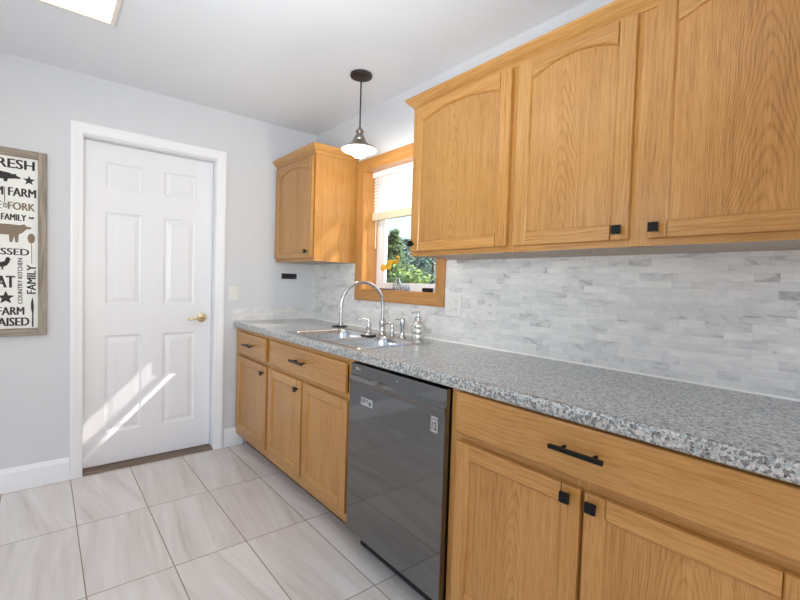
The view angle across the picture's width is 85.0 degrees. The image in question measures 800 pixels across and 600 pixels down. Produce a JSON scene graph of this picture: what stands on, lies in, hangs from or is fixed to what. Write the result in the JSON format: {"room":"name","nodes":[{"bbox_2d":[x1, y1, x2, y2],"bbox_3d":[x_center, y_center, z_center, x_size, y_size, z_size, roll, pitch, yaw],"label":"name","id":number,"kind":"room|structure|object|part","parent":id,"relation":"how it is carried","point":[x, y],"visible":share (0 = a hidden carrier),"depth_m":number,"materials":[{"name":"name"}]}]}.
{"room":"kitchen","nodes":[
{"label":"kitchen","id":0,"kind":"room"},
{"bbox_2d":[0,52,316,468],"bbox_3d":[-2.097,-0.131,2.489,3.500,2.383,0.120,0,3,-39],"label":"wall","id":1,"kind":"structure","parent":0,"point":[39,101],"depth_m":2.56,"materials":[{"name":"white paint"}]},
{"bbox_2d":[0,146,46,336],"bbox_3d":[-2.127,-0.310,2.356,0.346,1.014,0.029,0,3,-39],"label":"wall sign","id":2,"kind":"object","parent":1,"relation":"attached to","point":[23,173],"visible":1,"depth_m":2.40,"materials":[{"name":"white wood"}]},
{"bbox_2d":[0,457,69,493],"bbox_3d":[-2.701,0.997,1.979,1.920,0.132,0.014,0,3,-39],"label":"baseboard","id":3,"kind":"structure","parent":1,"relation":"attached to","point":[12,479],"depth_m":2.48,"materials":[{"name":"white paint"}]},
{"bbox_2d":[82,444,212,476],"bbox_3d":[-1.660,1.053,2.914,0.750,0.014,0.132,0,3,-39],"label":"threshold","id":4,"kind":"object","parent":1,"relation":"attached to","point":[98,469],"depth_m":2.87,"materials":[{"name":"brown wood"}]},
{"bbox_2d":[83,139,212,467],"bbox_3d":[-1.631,0.037,2.880,0.746,2.008,0.098,0,3,-39],"label":"door","id":5,"kind":"structure","parent":1,"relation":"in","point":[147,215],"depth_m":2.86,"materials":[{"name":"white paint"}]},
{"bbox_3d":[-1.410,0.126,3.042,0.137,0.066,0.060,0,3,-39],"label":"handle","id":6,"kind":"part","parent":5,"relation":"part of","materials":[{"name":"gold metal"}]},
{"bbox_2d":[70,120,226,479],"bbox_3d":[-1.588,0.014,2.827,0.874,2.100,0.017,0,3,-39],"label":"trim","id":7,"kind":"structure","parent":1,"relation":"attached to","point":[77,129],"depth_m":2.60,"materials":[{"name":"white paint"}]},
{"bbox_2d":[223,427,242,447],"bbox_3d":[-1.219,0.997,3.192,0.140,0.132,0.014,0,3,-39],"label":"baseboard","id":8,"kind":"structure","parent":1,"relation":"attached to","point":[230,437],"depth_m":3.18,"materials":[{"name":"white paint"}]},
{"bbox_2d":[228,285,238,300],"bbox_3d":[-1.198,-0.047,3.146,0.072,0.115,0.010,0,3,-39],"label":"light switch","id":9,"kind":"object","parent":1,"relation":"attached to","point":[233,293],"visible":1,"depth_m":3.14,"materials":[{"name":"white plastic"}]},
{"bbox_2d":[233,308,311,320],"bbox_3d":[-0.960,0.106,3.352,0.629,0.088,0.009,0,3,-39],"label":"backsplash","id":10,"kind":"structure","parent":1,"relation":"attached to","point":[241,314],"depth_m":3.33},
{"bbox_2d":[282,273,296,278],"bbox_3d":[-0.865,-0.185,3.408,0.122,0.041,0.014,0,3,-39],"label":"wall socket","id":11,"kind":"object","parent":1,"relation":"attached to","point":[284,276],"visible":1,"depth_m":3.40,"materials":[{"name":"black plastic"}]},
{"bbox_2d":[0,442,425,599],"bbox_3d":[-0.554,1.211,0.603,3.500,0.060,5.120,0,3,-39],"label":"floor","id":12,"kind":"structure","parent":0,"point":[226,523],"depth_m":2.02,"materials":[{"name":"tile"}]},
{"bbox_2d":[235,327,280,469],"bbox_3d":[-0.797,0.642,3.128,0.655,0.872,0.607,0,3,-39],"label":"base cabinet","id":13,"kind":"object","parent":12,"relation":"on","point":[253,348],"visible":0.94,"depth_m":2.90,"materials":[{"name":"brown wood"}]},
{"bbox_3d":[-0.997,0.666,2.933,0.007,0.424,0.417,0,3,-39],"label":"panel","id":14,"kind":"part","parent":13,"relation":"part of","materials":[{"name":"brown wood"}]},
{"bbox_3d":[-0.995,0.305,2.926,0.020,0.148,0.511,0,3,-39],"label":"drawer","id":15,"kind":"part","parent":13,"relation":"part of","materials":[{"name":"brown wood"}]},
{"bbox_3d":[-1.000,0.666,2.931,0.019,0.526,0.519,0,3,-39],"label":"door","id":16,"kind":"part","parent":13,"relation":"part of","materials":[{"name":"brown wood"}]},
{"bbox_2d":[267,337,357,524],"bbox_3d":[-0.307,0.680,2.529,0.655,0.872,0.943,0,3,-39],"label":"base cabinet","id":17,"kind":"object","parent":12,"relation":"on","point":[309,388],"visible":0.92,"depth_m":2.27,"materials":[{"name":"brown wood"}]},
{"bbox_3d":[-0.670,0.691,2.533,0.007,0.424,0.336,0,3,-39],"label":"panel","id":18,"kind":"part","parent":17,"relation":"part of","materials":[{"name":"brown wood"}]},
{"bbox_3d":[-0.672,0.691,2.531,0.019,0.526,0.438,0,3,-39],"label":"door","id":19,"kind":"part","parent":17,"relation":"part of","materials":[{"name":"brown wood"}]},
{"bbox_3d":[-0.549,0.333,2.337,0.037,0.012,0.150,0,3,-39],"label":"handle","id":20,"kind":"part","parent":17,"relation":"part of","materials":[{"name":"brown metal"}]},
{"bbox_3d":[-0.517,0.341,2.342,0.020,0.146,0.863,0,3,-39],"label":"false drawer","id":21,"kind":"part","parent":17,"relation":"part of","materials":[{"name":"brown wood"}]},
{"bbox_3d":[-0.379,0.714,2.178,0.007,0.424,0.336,0,3,-39],"label":"panel","id":22,"kind":"part","parent":17,"relation":"part of","materials":[{"name":"brown wood"}]},
{"bbox_3d":[-0.381,0.714,2.176,0.019,0.526,0.438,0,3,-39],"label":"door","id":23,"kind":"part","parent":17,"relation":"part of","materials":[{"name":"brown wood"}]},
{"bbox_2d":[346,361,452,599],"bbox_3d":[0.188,0.722,1.927,0.616,0.862,0.597,0,3,-39],"label":"dishwasher","id":24,"kind":"object","parent":12,"relation":"on","point":[400,425],"visible":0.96,"depth_m":1.68,"materials":[{"name":"black metal"}]},
{"bbox_3d":[0.007,1.100,1.803,0.008,0.093,0.589,0,3,-39],"label":"toe panel","id":25,"kind":"part","parent":24,"relation":"part of","materials":[{"name":"black plastic"}]},
{"bbox_2d":[446,388,799,599],"bbox_3d":[0.687,0.756,1.314,0.655,0.872,0.974,0,3,-39],"label":"base cabinet","id":26,"kind":"object","parent":12,"relation":"on","point":[542,506],"visible":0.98,"depth_m":1.09,"materials":[{"name":"brown wood"}]},
{"bbox_3d":[0.328,0.756,1.314,0.007,0.448,0.335,0,3,-39],"label":"panel","id":27,"kind":"part","parent":26,"relation":"part of","materials":[{"name":"brown wood"}]},
{"bbox_2d":[233,319,799,484],"bbox_3d":[0.030,0.246,2.142,0.624,0.041,3.144,0,3,-39],"label":"countertop","id":28,"kind":"structure","parent":26,"relation":"on","point":[760,434],"depth_m":1.26,"materials":[{"name":"stone"}]},
{"bbox_2d":[287,328,431,379],"bbox_3d":[-0.252,0.295,2.433,0.485,0.188,0.768,0,3,-39],"label":"sink","id":29,"kind":"object","parent":28,"relation":"in","point":[347,337],"visible":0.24,"depth_m":2.42,"materials":[{"name":"silver metal"}]},
{"bbox_2d":[359,318,376,336],"bbox_3d":[-0.176,0.151,2.450,0.092,0.102,0.092,0,3,-39],"label":"soap pump","id":30,"kind":"object","parent":29,"relation":"on","point":[368,333],"visible":1,"depth_m":2.44,"materials":[{"name":"silver metal"}]},
{"bbox_2d":[381,322,395,335],"bbox_3d":[-0.064,0.165,2.521,0.088,0.078,0.042,3,3,34],"label":"lever","id":31,"kind":"object","parent":29,"relation":"on","point":[391,333],"visible":1,"depth_m":2.50,"materials":[{"name":"silver metal"}]},
{"bbox_3d":[-0.045,0.168,2.508,0.042,0.074,0.042,0,3,-39],"label":"post","id":32,"kind":"part","parent":31,"relation":"part of","materials":[{"name":"silver metal"}]},
{"bbox_2d":[395,318,405,337],"bbox_3d":[0.006,0.154,2.437,0.044,0.110,0.065,0,3,-39],"label":"sprayer","id":33,"kind":"object","parent":29,"relation":"on","point":[402,320],"visible":1,"depth_m":2.42,"materials":[{"name":"silver metal"}]},
{"bbox_2d":[338,281,386,333],"bbox_3d":[-0.207,0.043,2.517,0.305,0.311,0.054,0,3,-33],"label":"kitchen faucet","id":34,"kind":"object","parent":28,"relation":"on","point":[382,319],"visible":1,"depth_m":2.52,"materials":[{"name":"silver metal"}]},
{"bbox_2d":[377,318,386,333],"bbox_3d":[-0.105,0.153,2.589,0.054,0.094,0.054,0,3,-39],"label":"faucet","id":35,"kind":"object","parent":34,"relation":"on","point":[382,320],"depth_m":2.57,"materials":[{"name":"silver metal"}]},
{"bbox_2d":[411,311,423,339],"bbox_3d":[0.096,0.140,2.380,0.071,0.157,0.068,0,3,-39],"label":"soap bottle","id":36,"kind":"object","parent":28,"relation":"on","point":[417,330],"visible":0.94,"depth_m":2.36,"materials":[{"name":"silver glass"}]},
{"bbox_3d":[0.325,0.756,1.312,0.019,0.550,0.437,0,3,-39],"label":"door","id":37,"kind":"part","parent":26,"relation":"part of","materials":[{"name":"brown wood"}]},
{"bbox_3d":[0.434,0.516,1.145,0.025,0.027,0.027,0,3,-39],"label":"knob","id":38,"kind":"part","parent":26,"relation":"part of","materials":[{"name":"black metal"}]},
{"bbox_3d":[0.451,0.391,1.115,0.037,0.012,0.146,0,3,-39],"label":"handle","id":39,"kind":"part","parent":26,"relation":"part of","materials":[{"name":"black metal"}]},
{"bbox_3d":[0.478,0.519,1.091,0.025,0.027,0.027,0,3,-39],"label":"knob","id":40,"kind":"part","parent":26,"relation":"part of","materials":[{"name":"black metal"}]},
{"bbox_3d":[0.611,0.778,0.963,0.019,0.550,0.442,0,3,-39],"label":"door","id":41,"kind":"part","parent":26,"relation":"part of","materials":[{"name":"brown wood"}]},
{"bbox_3d":[0.613,0.778,0.965,0.007,0.448,0.340,0,3,-39],"label":"panel","id":42,"kind":"part","parent":26,"relation":"part of","materials":[{"name":"brown wood"}]},
{"bbox_2d":[0,0,587,135],"bbox_3d":[-0.478,-1.240,0.511,3.500,0.080,5.120,0,3,-39],"label":"ceiling","id":43,"kind":"structure","parent":0,"point":[289,64],"depth_m":2.17,"materials":[{"name":"white paint"}]},
{"bbox_2d":[35,0,121,26],"bbox_3d":[-1.171,-1.241,1.347,0.620,0.022,1.220,0,3,-39],"label":"recessed light","id":44,"kind":"object","parent":43,"relation":"in","point":[103,11],"visible":1,"depth_m":1.89,"materials":[{"name":"beige"}]},
{"bbox_2d":[47,0,115,21],"bbox_3d":[-1.171,-1.243,1.347,0.584,0.010,1.184,0,3,-39],"label":"diffuser","id":45,"kind":"object","parent":44,"relation":"attached to","point":[97,10],"depth_m":1.89,"materials":[{"name":"white plastic"}]},
{"bbox_2d":[341,69,377,158],"bbox_3d":[-0.224,-1.033,2.455,0.207,0.462,0.207,0,3,-39],"label":"pendant lamp","id":46,"kind":"object","parent":43,"relation":"hanging from","point":[359,147],"visible":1,"depth_m":2.43,"materials":[{"name":"white glass"}]},
{"bbox_3d":[-0.228,-0.910,2.460,0.207,0.127,0.207,0,3,-39],"label":"lamp shade","id":47,"kind":"part","parent":46,"relation":"part of","materials":[{"name":"white glass"}]},
{"bbox_2d":[342,144,376,158],"bbox_3d":[-0.230,-0.825,2.463,0.198,0.045,0.198,0,3,-39],"label":"diffuser","id":48,"kind":"object","parent":46,"relation":"attached to","point":[359,151],"depth_m":2.42,"materials":[{"name":"beige glass"}]},
{"bbox_3d":[-0.222,-1.097,2.453,0.008,0.273,0.008,0,3,-39],"label":"rod","id":49,"kind":"part","parent":46,"relation":"part of","materials":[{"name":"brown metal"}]},
{"bbox_2d":[317,0,614,259],"bbox_3d":[0.900,-0.019,1.716,0.160,2.523,5.120,0,3,-39],"label":"wall","id":50,"kind":"structure","parent":0,"point":[388,126],"depth_m":2.66,"materials":[{"name":"white paint"}]},
{"bbox_2d":[274,153,357,263],"bbox_3d":[-0.639,-0.627,3.177,0.368,0.710,0.607,0,3,-39],"label":"upper cabinet","id":51,"kind":"object","parent":50,"relation":"attached to","point":[316,204],"visible":1,"depth_m":2.98,"materials":[{"name":"brown wood"}]},
{"bbox_3d":[-0.752,-0.627,3.083,0.007,0.591,0.470,0,3,-39],"label":"panel","id":52,"kind":"part","parent":51,"relation":"part of","materials":[{"name":"brown wood"}]},
{"bbox_3d":[-0.754,-0.627,3.082,0.019,0.667,0.572,0,3,-39],"label":"door","id":53,"kind":"part","parent":51,"relation":"part of","materials":[{"name":"brown wood"}]},
{"bbox_3d":[-0.740,-0.627,3.095,0.019,0.710,0.607,0,3,-39],"label":"frame","id":54,"kind":"part","parent":51,"relation":"part of","materials":[{"name":"brown wood"}]},
{"bbox_2d":[273,142,358,169],"bbox_3d":[-0.613,-0.998,3.150,0.363,0.055,0.649,0,3,-39],"label":"crown molding","id":55,"kind":"structure","parent":51,"relation":"on","point":[312,148],"depth_m":2.94,"materials":[{"name":"brown wood"}]},
{"bbox_2d":[354,143,446,306],"bbox_3d":[0.040,-0.456,2.750,0.182,0.948,0.878,0,3,-39],"label":"window","id":56,"kind":"structure","parent":50,"relation":"in","point":[368,259],"depth_m":2.98,"materials":[{"name":"brown wood"}]},
{"bbox_2d":[372,161,412,248],"bbox_3d":[0.044,-0.594,2.742,0.042,0.521,0.719,0,3,-39],"label":"window blind","id":57,"kind":"object","parent":56,"relation":"attached to","point":[404,210],"visible":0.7,"depth_m":2.85,"materials":[{"name":"white"}]},
{"bbox_3d":[0.044,-0.553,2.745,0.029,0.050,0.719,0,3,-39],"label":"rail","id":58,"kind":"part","parent":57,"relation":"part of","materials":[{"name":"beige plastic"}]},
{"bbox_3d":[0.053,-0.836,2.735,0.036,0.035,0.719,0,3,-39],"label":"head rail","id":59,"kind":"part","parent":57,"relation":"part of","materials":[{"name":"white plastic"}]},
{"bbox_2d":[393,277,402,290],"bbox_3d":[-0.015,-0.103,2.779,0.064,0.084,0.064,0,3,-39],"label":"glass vase","id":60,"kind":"object","parent":56,"relation":"on","point":[397,285],"visible":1,"depth_m":2.76,"materials":[{"name":"white"}]},
{"bbox_2d":[380,264,396,275],"bbox_3d":[-0.073,-0.154,2.826,0.057,0.166,0.154,0,3,-39],"label":"flower","id":61,"kind":"object","parent":60,"relation":"in","point":[383,266],"visible":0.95,"depth_m":2.86,"materials":[{"name":"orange plant"}]},
{"bbox_2d":[386,260,397,276],"bbox_3d":[-0.057,-0.165,2.799,0.056,0.191,0.093,0,3,-39],"label":"flower","id":62,"kind":"object","parent":60,"relation":"in","point":[389,262],"visible":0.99,"depth_m":2.81,"materials":[{"name":"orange plant"}]},
{"bbox_2d":[391,259,398,275],"bbox_3d":[-0.033,-0.166,2.809,0.058,0.194,0.055,2,2,15],"label":"flower","id":63,"kind":"object","parent":60,"relation":"in","point":[394,261],"visible":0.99,"depth_m":2.80,"materials":[{"name":"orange plant"}]},
{"bbox_3d":[0.093,-0.456,2.791,0.048,0.825,0.757,0,3,-39],"label":"frame","id":64,"kind":"part","parent":56,"relation":"part of","materials":[{"name":"white plastic"}]},
{"bbox_2d":[402,285,409,290],"bbox_3d":[0.037,-0.074,2.707,0.044,0.035,0.044,0,3,-39],"label":"glass votive","id":65,"kind":"object","parent":56,"relation":"on","point":[405,287],"visible":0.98,"depth_m":2.69,"materials":[{"name":"blue"}]},
{"bbox_3d":[0.087,-0.447,2.787,0.026,0.754,0.655,0,3,-39],"label":"sash","id":66,"kind":"part","parent":56,"relation":"part of","materials":[{"name":"white plastic"}]},
{"bbox_2d":[422,288,432,291],"bbox_3d":[0.162,-0.059,2.574,0.045,0.024,0.055,0,3,-39],"label":"soap dish","id":67,"kind":"object","parent":56,"relation":"on","point":[423,289],"visible":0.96,"depth_m":2.56,"materials":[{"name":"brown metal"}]},
{"bbox_2d":[445,294,461,316],"bbox_3d":[0.282,0.029,2.323,0.010,0.117,0.118,0,3,-39],"label":"wall outlet","id":68,"kind":"object","parent":50,"relation":"attached to","point":[453,303],"visible":1,"depth_m":2.32,"materials":[{"name":"white plastic"}]},
{"bbox_2d":[453,299,458,311],"bbox_3d":[0.295,0.030,2.304,0.003,0.068,0.034,0,3,-39],"label":"socket","id":69,"kind":"object","parent":68,"relation":"attached to","point":[455,301],"depth_m":2.30,"materials":[{"name":"grey plastic"}]},
{"bbox_2d":[407,67,550,259],"bbox_3d":[0.357,-0.551,1.960,0.368,0.710,0.582,0,3,-39],"label":"upper cabinet","id":70,"kind":"object","parent":50,"relation":"attached to","point":[464,146],"visible":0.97,"depth_m":1.83,"materials":[{"name":"brown wood"}]},
{"bbox_3d":[0.052,-0.266,2.062,0.025,0.027,0.027,0,3,-39],"label":"knob","id":71,"kind":"part","parent":70,"relation":"part of","materials":[{"name":"black metal"}]},
{"bbox_3d":[0.243,-0.558,1.868,0.007,0.590,0.453,0,3,-39],"label":"panel","id":72,"kind":"part","parent":70,"relation":"part of","materials":[{"name":"brown wood"}]},
{"bbox_3d":[0.241,-0.551,1.866,0.019,0.667,0.555,0,3,-39],"label":"door","id":73,"kind":"part","parent":70,"relation":"part of","materials":[{"name":"brown wood"}]},
{"bbox_2d":[484,298,496,320],"bbox_3d":[0.442,0.046,2.129,0.008,0.112,0.073,0,3,-39],"label":"wall outlet","id":74,"kind":"object","parent":50,"relation":"attached to","point":[490,314],"visible":1,"depth_m":2.12,"materials":[{"name":"white plastic"}]},
{"bbox_2d":[487,302,492,316],"bbox_3d":[0.440,0.046,2.128,0.003,0.068,0.034,0,3,-39],"label":"socket","id":75,"kind":"object","parent":74,"relation":"attached to","point":[489,304],"depth_m":2.13,"materials":[{"name":"grey plastic"}]},
{"bbox_2d":[312,250,799,398],"bbox_3d":[0.289,0.008,2.329,0.009,0.438,3.160,0,3,-39],"label":"backsplash","id":76,"kind":"structure","parent":50,"relation":"attached to","point":[725,319],"depth_m":1.62,"materials":[{"name":"stone"}]},
{"bbox_2d":[312,318,799,401],"bbox_3d":[0.281,0.223,2.328,0.006,0.006,3.148,0,3,-39],"label":"trim","id":77,"kind":"structure","parent":50,"relation":"attached to","point":[639,373],"depth_m":1.65,"materials":[{"name":"white stone"}]},
{"bbox_2d":[511,0,799,256],"bbox_3d":[0.841,-0.514,1.369,0.368,0.710,0.947,0,3,-39],"label":"upper cabinet","id":78,"kind":"object","parent":50,"relation":"attached to","point":[673,126],"visible":1,"depth_m":1.24,"materials":[{"name":"brown wood"}]},
{"bbox_2d":[405,0,664,110],"bbox_3d":[0.659,-0.891,1.597,0.360,0.051,1.567,0,3,-39],"label":"crown molding","id":79,"kind":"structure","parent":78,"relation":"attached to","point":[617,10],"depth_m":1.54,"materials":[{"name":"brown wood"}]},
{"bbox_3d":[0.570,-0.533,1.468,0.007,0.589,0.313,0,3,-39],"label":"panel","id":80,"kind":"part","parent":78,"relation":"part of","materials":[{"name":"brown wood"}]},
{"bbox_3d":[0.568,-0.526,1.466,0.019,0.667,0.415,0,3,-39],"label":"door","id":81,"kind":"part","parent":78,"relation":"part of","materials":[{"name":"brown wood"}]},
{"bbox_3d":[0.657,-0.213,1.323,0.025,0.027,0.027,0,3,-39],"label":"knob","id":82,"kind":"part","parent":78,"relation":"part of","materials":[{"name":"black metal"}]},
{"bbox_3d":[0.723,-0.208,1.242,0.025,0.027,0.027,0,3,-39],"label":"knob","id":83,"kind":"part","parent":78,"relation":"part of","materials":[{"name":"black metal"}]},
{"bbox_3d":[0.868,-0.503,1.100,0.019,0.667,0.427,0,3,-39],"label":"door","id":84,"kind":"part","parent":78,"relation":"part of","materials":[{"name":"brown wood"}]},
{"bbox_3d":[0.870,-0.510,1.102,0.007,0.589,0.325,0,3,-39],"label":"panel","id":85,"kind":"part","parent":78,"relation":"part of","materials":[{"name":"brown wood"}]},
{"label":"outside","id":86,"kind":"structure","parent":0,"visible":0},
{"bbox_3d":[10.096,1.102,22.170,39.700,0.100,75.000,0,3,-39],"label":"lawn","id":87,"kind":"structure","parent":86,"visible":0},
{"bbox_2d":[386,229,410,282],"bbox_3d":[-0.213,-0.352,12.476,2.343,3.394,2.150,0,3,-39],"label":"fir tree","id":88,"kind":"object","parent":87,"relation":"on","point":[394,241],"visible":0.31,"depth_m":12.27,"materials":[{"name":"green plant"}]},
{"bbox_2d":[386,264,434,283],"bbox_3d":[0.131,0.343,8.196,1.291,2.091,1.308,0,3,-39],"label":"leafy bush","id":89,"kind":"object","parent":87,"relation":"on","point":[410,279],"visible":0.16,"depth_m":8.15,"materials":[{"name":"green plant"}]},
{"bbox_2d":[389,237,435,281],"bbox_3d":[0.264,-0.646,16.673,2.501,3.536,2.467,0,3,-39],"label":"leafy tree","id":90,"kind":"object","parent":87,"relation":"on","point":[404,241],"visible":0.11,"depth_m":16.41,"materials":[{"name":"green plant"}]},
{"bbox_2d":[394,249,435,283],"bbox_3d":[0.693,-0.056,10.185,1.968,2.793,2.250,0,3,-39],"label":"leafy tree","id":91,"kind":"object","parent":87,"relation":"on","point":[421,261],"visible":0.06,"depth_m":10.06,"materials":[{"name":"green plant"}]}
]}

